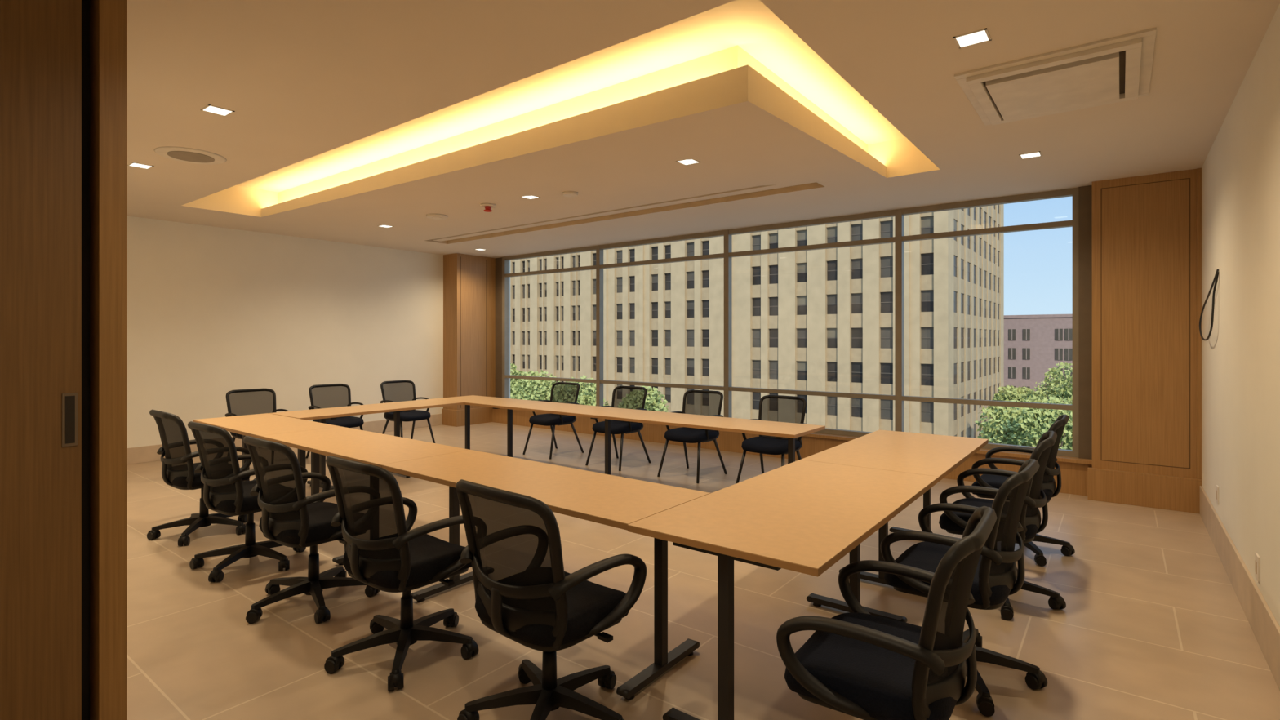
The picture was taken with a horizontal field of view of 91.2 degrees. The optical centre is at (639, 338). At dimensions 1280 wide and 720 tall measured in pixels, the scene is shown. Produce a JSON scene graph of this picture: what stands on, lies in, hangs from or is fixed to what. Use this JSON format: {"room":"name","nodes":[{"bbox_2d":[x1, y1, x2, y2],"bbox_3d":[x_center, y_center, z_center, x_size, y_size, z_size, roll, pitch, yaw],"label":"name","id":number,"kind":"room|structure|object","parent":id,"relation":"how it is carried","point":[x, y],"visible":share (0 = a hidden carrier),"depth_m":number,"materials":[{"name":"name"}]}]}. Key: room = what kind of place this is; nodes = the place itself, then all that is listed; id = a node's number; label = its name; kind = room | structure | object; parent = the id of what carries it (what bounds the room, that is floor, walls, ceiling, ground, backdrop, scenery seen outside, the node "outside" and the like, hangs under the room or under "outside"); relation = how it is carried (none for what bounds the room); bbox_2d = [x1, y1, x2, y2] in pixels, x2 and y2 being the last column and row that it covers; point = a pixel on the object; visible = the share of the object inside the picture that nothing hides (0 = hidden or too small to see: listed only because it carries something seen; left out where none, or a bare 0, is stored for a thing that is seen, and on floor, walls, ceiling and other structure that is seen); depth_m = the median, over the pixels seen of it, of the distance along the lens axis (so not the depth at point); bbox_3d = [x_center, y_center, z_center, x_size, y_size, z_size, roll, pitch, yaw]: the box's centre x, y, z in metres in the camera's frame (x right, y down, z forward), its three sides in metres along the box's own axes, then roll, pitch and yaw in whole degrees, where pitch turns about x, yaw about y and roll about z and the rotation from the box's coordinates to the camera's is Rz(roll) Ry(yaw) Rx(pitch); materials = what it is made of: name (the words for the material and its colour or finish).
{"room":"conference room","nodes":[
{"label":"conference room","id":0,"kind":"room"},
{"bbox_2d":[126,215,443,448],"bbox_3d":[-4.853,-0.275,8.726,0.120,3.450,6.790,0,0,37],"label":"wall","id":1,"kind":"structure","parent":0,"point":[212,312],"depth_m":8.41,"materials":[{"name":"paint"}]},
{"bbox_2d":[126,413,442,464],"bbox_3d":[-5.064,1.355,8.340,0.015,0.190,5.680,0,0,37],"label":"baseboard","id":2,"kind":"structure","parent":1,"relation":"attached to","point":[147,453],"depth_m":8.17,"materials":[{"name":"wood"}]},
{"bbox_2d":[508,260,510,398],"bbox_3d":[1.047,-0.275,8.407,9.635,3.450,0.120,0,0,37],"label":"wall window","id":3,"kind":"structure","parent":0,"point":[508,260],"depth_m":11.02,"materials":[{"name":"paint"}]},
{"bbox_2d":[441,185,1092,459],"bbox_3d":[0.452,0.015,8.239,8.895,2.870,0.890,0,0,37],"label":"window","id":4,"kind":"structure","parent":3,"relation":"attached to","point":[1082,222],"depth_m":8.18,"materials":[{"name":"metal"}]},
{"bbox_2d":[126,0,1279,257],"bbox_3d":[-1.560,-1.367,5.006,9.635,0.105,8.450,0,0,37],"label":"ceiling","id":5,"kind":"structure","parent":0,"point":[301,80],"depth_m":3.90,"materials":[{"name":"paint"}]},
{"bbox_2d":[127,162,153,168],"bbox_3d":[-4.089,-1.419,5.135,0.140,0.007,0.140,0,0,37],"label":"recessed light","id":6,"kind":"object","parent":5,"relation":"in","point":[132,164],"visible":1,"depth_m":5.12,"materials":[{"name":"white plastic"}]},
{"bbox_2d":[153,146,226,164],"bbox_3d":[-3.475,-1.413,4.857,0.460,0.014,0.460,0,0,37],"label":"ceiling speaker","id":7,"kind":"object","parent":5,"relation":"attached to","point":[184,154],"depth_m":4.81},
{"bbox_2d":[200,104,235,116],"bbox_3d":[-2.624,-1.419,3.896,0.140,0.007,0.140,0,0,37],"label":"recessed light","id":8,"kind":"object","parent":5,"relation":"in","point":[211,108],"visible":1,"depth_m":3.89,"materials":[{"name":"white plastic"}]},
{"bbox_2d":[377,224,393,227],"bbox_3d":[-3.203,-1.419,7.894,0.140,0.007,0.140,0,0,37],"label":"recessed light","id":9,"kind":"object","parent":5,"relation":"in","point":[382,225],"visible":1,"depth_m":7.91,"materials":[{"name":"white plastic"}]},
{"bbox_2d":[426,213,448,219],"bbox_3d":[-2.336,-1.406,7.226,0.240,0.029,0.240,0,0,37],"label":"ceiling detector","id":10,"kind":"object","parent":5,"relation":"attached to","point":[434,216],"depth_m":7.16,"materials":[{"name":"white plastic"}]},
{"bbox_2d":[480,203,496,212],"bbox_3d":[-1.609,-1.385,6.637,0.170,0.070,0.170,0,0,37],"label":"sprinkler","id":11,"kind":"object","parent":5,"relation":"attached to","point":[487,206],"visible":1,"depth_m":6.61,"materials":[{"name":"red plastic"}]},
{"bbox_2d":[520,195,540,199],"bbox_3d":[-1.091,-1.412,6.233,0.140,0.007,0.140,0,0,37],"label":"recessed light","id":12,"kind":"object","parent":5,"relation":"in","point":[531,197],"visible":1,"depth_m":6.24,"materials":[{"name":"white plastic"}]},
{"bbox_2d":[182,0,940,217],"bbox_3d":[-1.187,-1.528,5.973,6.750,0.425,3.380,0,0,37],"label":"cove","id":13,"kind":"object","parent":5,"relation":"attached to","point":[736,51],"visible":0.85,"depth_m":4.41,"materials":[{"name":"paint"}]},
{"bbox_2d":[562,191,577,197],"bbox_3d":[-0.669,-1.394,6.034,0.150,0.030,0.150,0,0,37],"label":"smoke detector","id":14,"kind":"object","parent":5,"relation":"attached to","point":[566,193],"visible":1,"depth_m":6.00,"materials":[{"name":"white plastic"}]},
{"bbox_2d":[426,182,824,244],"bbox_3d":[-0.699,-1.445,7.465,5.810,0.050,0.400,0,0,37],"label":"ceiling vent","id":15,"kind":"object","parent":5,"relation":"in","point":[763,190],"visible":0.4,"depth_m":7.02,"materials":[{"name":"beige metal"}]},
{"bbox_2d":[675,158,700,165],"bbox_3d":[0.372,-1.370,4.845,0.140,0.007,0.140,0,0,37],"label":"recessed light","id":16,"kind":"object","parent":5,"relation":"in","point":[686,162],"visible":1,"depth_m":4.85,"materials":[{"name":"white plastic"}]},
{"bbox_2d":[952,27,991,48],"bbox_3d":[1.570,-1.419,2.962,0.140,0.007,0.140,0,0,37],"label":"recessed light","id":17,"kind":"object","parent":5,"relation":"in","point":[980,36],"visible":1,"depth_m":2.96,"materials":[{"name":"white plastic"}]},
{"bbox_2d":[1018,151,1042,159],"bbox_3d":[3.017,-1.419,4.843,0.140,0.007,0.140,0,0,37],"label":"recessed light","id":18,"kind":"object","parent":5,"relation":"in","point":[1033,154],"visible":1,"depth_m":4.85,"materials":[{"name":"white plastic"}]},
{"bbox_2d":[954,27,1156,125],"bbox_3d":[2.315,-1.401,3.498,0.840,0.039,0.970,0,0,37],"label":"vent","id":19,"kind":"object","parent":5,"relation":"attached to","point":[1118,68],"depth_m":3.36,"materials":[{"name":"white plastic"}]},
{"bbox_2d":[126,422,1279,719],"bbox_3d":[-1.544,1.525,5.026,9.835,0.150,8.700,0,0,37],"label":"floor","id":20,"kind":"structure","parent":0,"point":[1153,624],"depth_m":3.18,"materials":[{"name":"tile"}]},
{"bbox_2d":[81,0,126,719],"bbox_3d":[-2.577,-0.275,1.660,0.170,3.450,1.900,0,0,37],"label":"door frame","id":21,"kind":"structure","parent":20,"relation":"on","point":[104,22],"depth_m":2.34,"materials":[{"name":"brown wood"}]},
{"bbox_2d":[0,0,81,719],"bbox_3d":[-2.587,0.010,1.589,0.050,2.860,1.775,0,0,37],"label":"door","id":22,"kind":"structure","parent":21,"relation":"attached to","point":[41,40],"depth_m":2.19,"materials":[{"name":"brown wood"}]},
{"bbox_2d":[146,409,252,546],"bbox_3d":[-3.267,0.981,4.705,0.644,0.938,0.648,0,0,37],"label":"office chair","id":23,"kind":"object","parent":20,"relation":"on","point":[178,467],"visible":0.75,"depth_m":4.47,"materials":[{"name":"black plastic"}]},
{"bbox_2d":[187,421,307,582],"bbox_3d":[-2.496,0.981,4.051,0.654,0.938,0.638,0,0,36],"label":"office chair","id":24,"kind":"object","parent":20,"relation":"on","point":[224,491],"visible":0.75,"depth_m":3.82,"materials":[{"name":"black plastic"}]},
{"bbox_2d":[225,388,288,441],"bbox_3d":[-4.185,1.009,6.885,0.584,0.892,0.548,0,0,38],"label":"chair","id":25,"kind":"object","parent":20,"relation":"on","point":[251,401],"visible":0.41,"depth_m":7.03,"materials":[{"name":"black fabric"}]},
{"bbox_2d":[192,413,342,497],"bbox_3d":[-3.167,1.079,5.287,1.457,0.741,0.636,0,0,37],"label":"conference table","id":26,"kind":"object","parent":20,"relation":"on","point":[256,425],"visible":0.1,"depth_m":5.17,"materials":[{"name":"brown wood"}]},
{"bbox_2d":[243,435,379,623],"bbox_3d":[-1.817,0.981,3.433,0.635,0.938,0.623,0,0,37],"label":"office chair","id":27,"kind":"object","parent":20,"relation":"on","point":[289,518],"visible":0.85,"depth_m":3.25,"materials":[{"name":"black plastic"}]},
{"bbox_2d":[306,383,364,458],"bbox_3d":[-3.677,1.009,7.630,0.584,0.892,0.548,0,0,39],"label":"chair","id":28,"kind":"object","parent":20,"relation":"on","point":[331,395],"visible":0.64,"depth_m":7.73,"materials":[{"name":"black fabric"}]},
{"bbox_2d":[260,426,468,564],"bbox_3d":[-1.933,1.079,4.301,1.697,0.741,0.641,0,0,37],"label":"conference table","id":29,"kind":"object","parent":20,"relation":"on","point":[376,449],"visible":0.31,"depth_m":4.18,"materials":[{"name":"brown wood"}]},
{"bbox_2d":[269,399,463,489],"bbox_3d":[-2.758,1.079,6.504,0.627,0.741,1.767,0,0,37],"label":"conference table","id":30,"kind":"object","parent":20,"relation":"on","point":[331,413],"visible":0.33,"depth_m":6.31,"materials":[{"name":"brown wood"}]},
{"bbox_2d":[324,455,478,690],"bbox_3d":[-1.081,0.981,2.905,0.644,0.938,0.648,0,0,37],"label":"office chair","id":31,"kind":"object","parent":20,"relation":"on","point":[382,553],"visible":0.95,"depth_m":2.70,"materials":[{"name":"black plastic"}]},
{"bbox_2d":[380,380,435,443],"bbox_3d":[-3.090,1.009,8.314,0.584,0.892,0.548,0,0,37],"label":"chair","id":32,"kind":"object","parent":20,"relation":"on","point":[393,391],"visible":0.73,"depth_m":8.36,"materials":[{"name":"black fabric"}]},
{"bbox_2d":[433,395,542,457],"bbox_3d":[-1.764,1.079,7.242,1.307,0.741,0.607,0,0,37],"label":"conference table","id":33,"kind":"object","parent":20,"relation":"on","point":[473,400],"visible":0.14,"depth_m":7.13,"materials":[{"name":"brown wood"}]},
{"bbox_2d":[382,449,710,699],"bbox_3d":[-0.564,1.079,3.208,1.800,0.741,0.643,0,0,37],"label":"conference table","id":34,"kind":"object","parent":20,"relation":"on","point":[615,501],"visible":0.77,"depth_m":2.95,"materials":[{"name":"brown wood"}]},
{"bbox_2d":[456,479,646,719],"bbox_3d":[-0.330,0.981,2.404,0.654,0.938,0.638,0,0,40],"label":"office chair","id":35,"kind":"object","parent":20,"relation":"on","point":[524,593],"visible":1,"depth_m":2.21,"materials":[{"name":"black plastic"}]},
{"bbox_2d":[523,382,583,459],"bbox_3d":[-1.092,1.009,7.929,0.548,0.892,0.584,0,0,39],"label":"chair","id":36,"kind":"object","parent":20,"relation":"on","point":[561,392],"visible":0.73,"depth_m":7.94,"materials":[{"name":"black fabric"}]},
{"bbox_2d":[585,385,651,471],"bbox_3d":[-0.247,1.009,7.257,0.548,0.892,0.584,0,0,37],"label":"chair","id":37,"kind":"object","parent":20,"relation":"on","point":[623,397],"visible":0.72,"depth_m":7.31,"materials":[{"name":"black fabric"}]},
{"bbox_2d":[504,401,825,477],"bbox_3d":[0.041,1.079,5.858,3.237,0.741,0.607,0,0,37],"label":"conference table","id":38,"kind":"object","parent":20,"relation":"on","point":[791,431],"visible":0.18,"depth_m":5.59,"materials":[{"name":"brown wood"}]},
{"bbox_2d":[657,389,727,483],"bbox_3d":[0.559,1.009,6.664,0.548,0.892,0.584,0,0,38],"label":"chair","id":39,"kind":"object","parent":20,"relation":"on","point":[703,402],"visible":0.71,"depth_m":6.71,"materials":[{"name":"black fabric"}]},
{"bbox_2d":[735,395,806,484],"bbox_3d":[1.272,1.009,6.017,0.548,0.892,0.584,0,0,39],"label":"chair","id":40,"kind":"object","parent":20,"relation":"on","point":[779,408],"visible":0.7,"depth_m":6.10,"materials":[{"name":"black fabric"}]},
{"bbox_2d":[627,459,938,719],"bbox_3d":[0.746,1.079,2.811,0.752,0.741,1.627,0,0,37],"label":"conference table","id":41,"kind":"object","parent":20,"relation":"on","point":[802,516],"visible":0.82,"depth_m":2.47,"materials":[{"name":"brown wood"}]},
{"bbox_2d":[776,506,997,719],"bbox_3d":[0.776,0.981,1.926,0.623,0.938,0.635,0,0,36],"label":"office chair","id":42,"kind":"object","parent":20,"relation":"on","point":[860,664],"visible":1,"depth_m":1.76,"materials":[{"name":"black plastic"}]},
{"bbox_2d":[801,429,988,585],"bbox_3d":[1.704,1.079,4.061,0.752,0.741,1.517,0,0,37],"label":"conference table","id":43,"kind":"object","parent":20,"relation":"on","point":[925,454],"visible":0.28,"depth_m":3.91,"materials":[{"name":"brown wood"}]},
{"bbox_2d":[880,458,1047,716],"bbox_3d":[1.383,0.981,2.735,0.646,0.938,0.636,0,0,39],"label":"office chair","id":44,"kind":"object","parent":20,"relation":"on","point":[996,575],"visible":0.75,"depth_m":2.54,"materials":[{"name":"black plastic"}]},
{"bbox_2d":[938,431,1066,620],"bbox_3d":[2.017,0.981,3.520,0.623,0.938,0.635,0,0,36],"label":"office chair","id":45,"kind":"object","parent":20,"relation":"on","point":[954,522],"visible":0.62,"depth_m":3.36,"materials":[{"name":"black plastic"}]},
{"bbox_2d":[971,413,1075,566],"bbox_3d":[2.600,0.981,4.322,0.646,0.938,0.636,0,0,37],"label":"office chair","id":46,"kind":"object","parent":20,"relation":"on","point":[1048,483],"visible":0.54,"depth_m":4.15,"materials":[{"name":"black plastic"}]},
{"bbox_2d":[1087,168,1201,513],"bbox_3d":[4.436,0.015,5.543,0.770,2.870,0.305,0,0,37],"label":"wood column","id":47,"kind":"structure","parent":20,"relation":"on","point":[1147,228],"depth_m":5.43,"materials":[{"name":"brown wood"}]},
{"bbox_2d":[491,407,1092,496],"bbox_3d":[0.811,1.282,8.392,8.520,0.335,0.190,0,0,37],"label":"window sill","id":48,"kind":"structure","parent":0,"point":[1073,470],"depth_m":7.42,"materials":[{"name":"brown wood"}]},
{"bbox_2d":[1201,3,1279,626],"bbox_3d":[2.312,-0.275,2.039,0.120,3.450,8.690,0,0,37],"label":"wall","id":49,"kind":"structure","parent":0,"point":[1241,169],"depth_m":3.41,"materials":[{"name":"paint"}]},
{"bbox_2d":[1199,269,1218,340],"bbox_3d":[4.111,-0.233,4.552,0.040,0.490,0.667,0,0,33],"label":"hanging cable","id":50,"kind":"object","parent":49,"relation":"attached to","point":[1215,277],"visible":1,"depth_m":4.33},
{"bbox_2d":[1216,484,1218,504],"bbox_3d":[3.979,1.074,4.321,0.010,0.120,0.080,0,0,37],"label":"wall outlet","id":51,"kind":"object","parent":49,"relation":"attached to","point":[1217,486],"visible":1,"depth_m":4.29,"materials":[{"name":"white plastic"}]},
{"bbox_2d":[1200,485,1279,690],"bbox_3d":[2.164,1.333,1.957,0.015,0.235,8.140,0,0,37],"label":"baseboard","id":52,"kind":"structure","parent":49,"relation":"attached to","point":[1264,626],"depth_m":3.27,"materials":[{"name":"wood"}]},
{"bbox_2d":[1254,552,1259,582],"bbox_3d":[3.015,1.115,3.063,0.010,0.120,0.080,0,0,37],"label":"wall outlet","id":53,"kind":"object","parent":49,"relation":"attached to","point":[1256,556],"visible":1,"depth_m":3.05,"materials":[{"name":"white plastic"}]},
{"label":"outside","id":54,"kind":"structure","parent":0,"visible":0},
{"bbox_3d":[50.053,15.525,131.091,320.000,0.450,251.000,0,0,37],"label":"ground","id":55,"kind":"structure","parent":54,"visible":0},
{"bbox_2d":[510,363,526,399],"bbox_3d":[-12.230,8.797,57.987,4.501,13.306,5.257,0,0,-12],"label":"street tree","id":56,"kind":"object","parent":55,"relation":"on","point":[516,372],"visible":0.14,"depth_m":57.45,"materials":[{"name":"green plant"}]},
{"bbox_2d":[510,369,559,400],"bbox_3d":[-8.377,8.997,52.045,5.526,12.906,5.294,0,0,37],"label":"street tree","id":57,"kind":"object","parent":55,"relation":"on","point":[526,389],"visible":0.4,"depth_m":50.19,"materials":[{"name":"green plant"}]},
{"bbox_2d":[546,374,608,405],"bbox_3d":[-4.982,9.148,49.726,4.874,12.604,4.839,0,0,18],"label":"street tree","id":58,"kind":"object","parent":55,"relation":"on","point":[585,397],"visible":0.21,"depth_m":49.24,"materials":[{"name":"green plant"}]},
{"bbox_2d":[640,386,668,412],"bbox_3d":[0.122,9.446,48.005,4.373,12.008,4.128,0,0,-33],"label":"street tree","id":59,"kind":"object","parent":55,"relation":"on","point":[651,403],"visible":0.16,"depth_m":47.29,"materials":[{"name":"green plant"}]},
{"bbox_2d":[510,204,1004,438],"bbox_3d":[-6.435,-6.550,109.147,117.617,44.000,36.050,0,0,37],"label":"office building","id":60,"kind":"structure","parent":55,"relation":"on","point":[823,320],"depth_m":71.24,"materials":[{"name":"concrete"}]},
{"bbox_2d":[987,385,1035,422],"bbox_3d":[36.845,9.982,61.839,4.572,10.937,4.040,0,0,-4],"label":"street tree","id":61,"kind":"object","parent":55,"relation":"on","point":[1009,393],"visible":0.33,"depth_m":61.01,"materials":[{"name":"green plant"}]},
{"bbox_2d":[974,395,1071,449],"bbox_3d":[27.540,9.738,44.784,6.271,11.425,5.976,0,0,37],"label":"street tree","id":62,"kind":"object","parent":55,"relation":"on","point":[997,431],"visible":0.36,"depth_m":44.46,"materials":[{"name":"green plant"}]},
{"bbox_2d":[1004,314,1072,391],"bbox_3d":[78.817,5.600,115.854,44.200,19.700,20.200,0,0,37],"label":"apartment building","id":63,"kind":"structure","parent":55,"relation":"on","point":[1033,344],"depth_m":110.56,"materials":[{"name":"brick"}]},
{"bbox_2d":[1008,395,1072,449],"bbox_3d":[27.684,9.642,42.314,5.426,11.616,4.929,0,0,-3],"label":"street tree","id":64,"kind":"object","parent":55,"relation":"on","point":[1035,426],"visible":0.41,"depth_m":41.38,"materials":[{"name":"green plant"}]},
{"bbox_2d":[1026,361,1072,408],"bbox_3d":[37.889,8.738,56.494,5.528,13.424,5.694,0,0,37],"label":"street tree","id":65,"kind":"object","parent":55,"relation":"on","point":[1058,390],"visible":0.29,"depth_m":56.04,"materials":[{"name":"green plant"}]},
{"bbox_2d":[1057,395,1072,411],"bbox_3d":[37.174,9.316,49.816,7.267,12.269,6.277,0,0,12],"label":"street tree","id":66,"kind":"object","parent":55,"relation":"on","point":[1069,399],"visible":0.02,"depth_m":51.23,"materials":[{"name":"green plant"}]}
]}

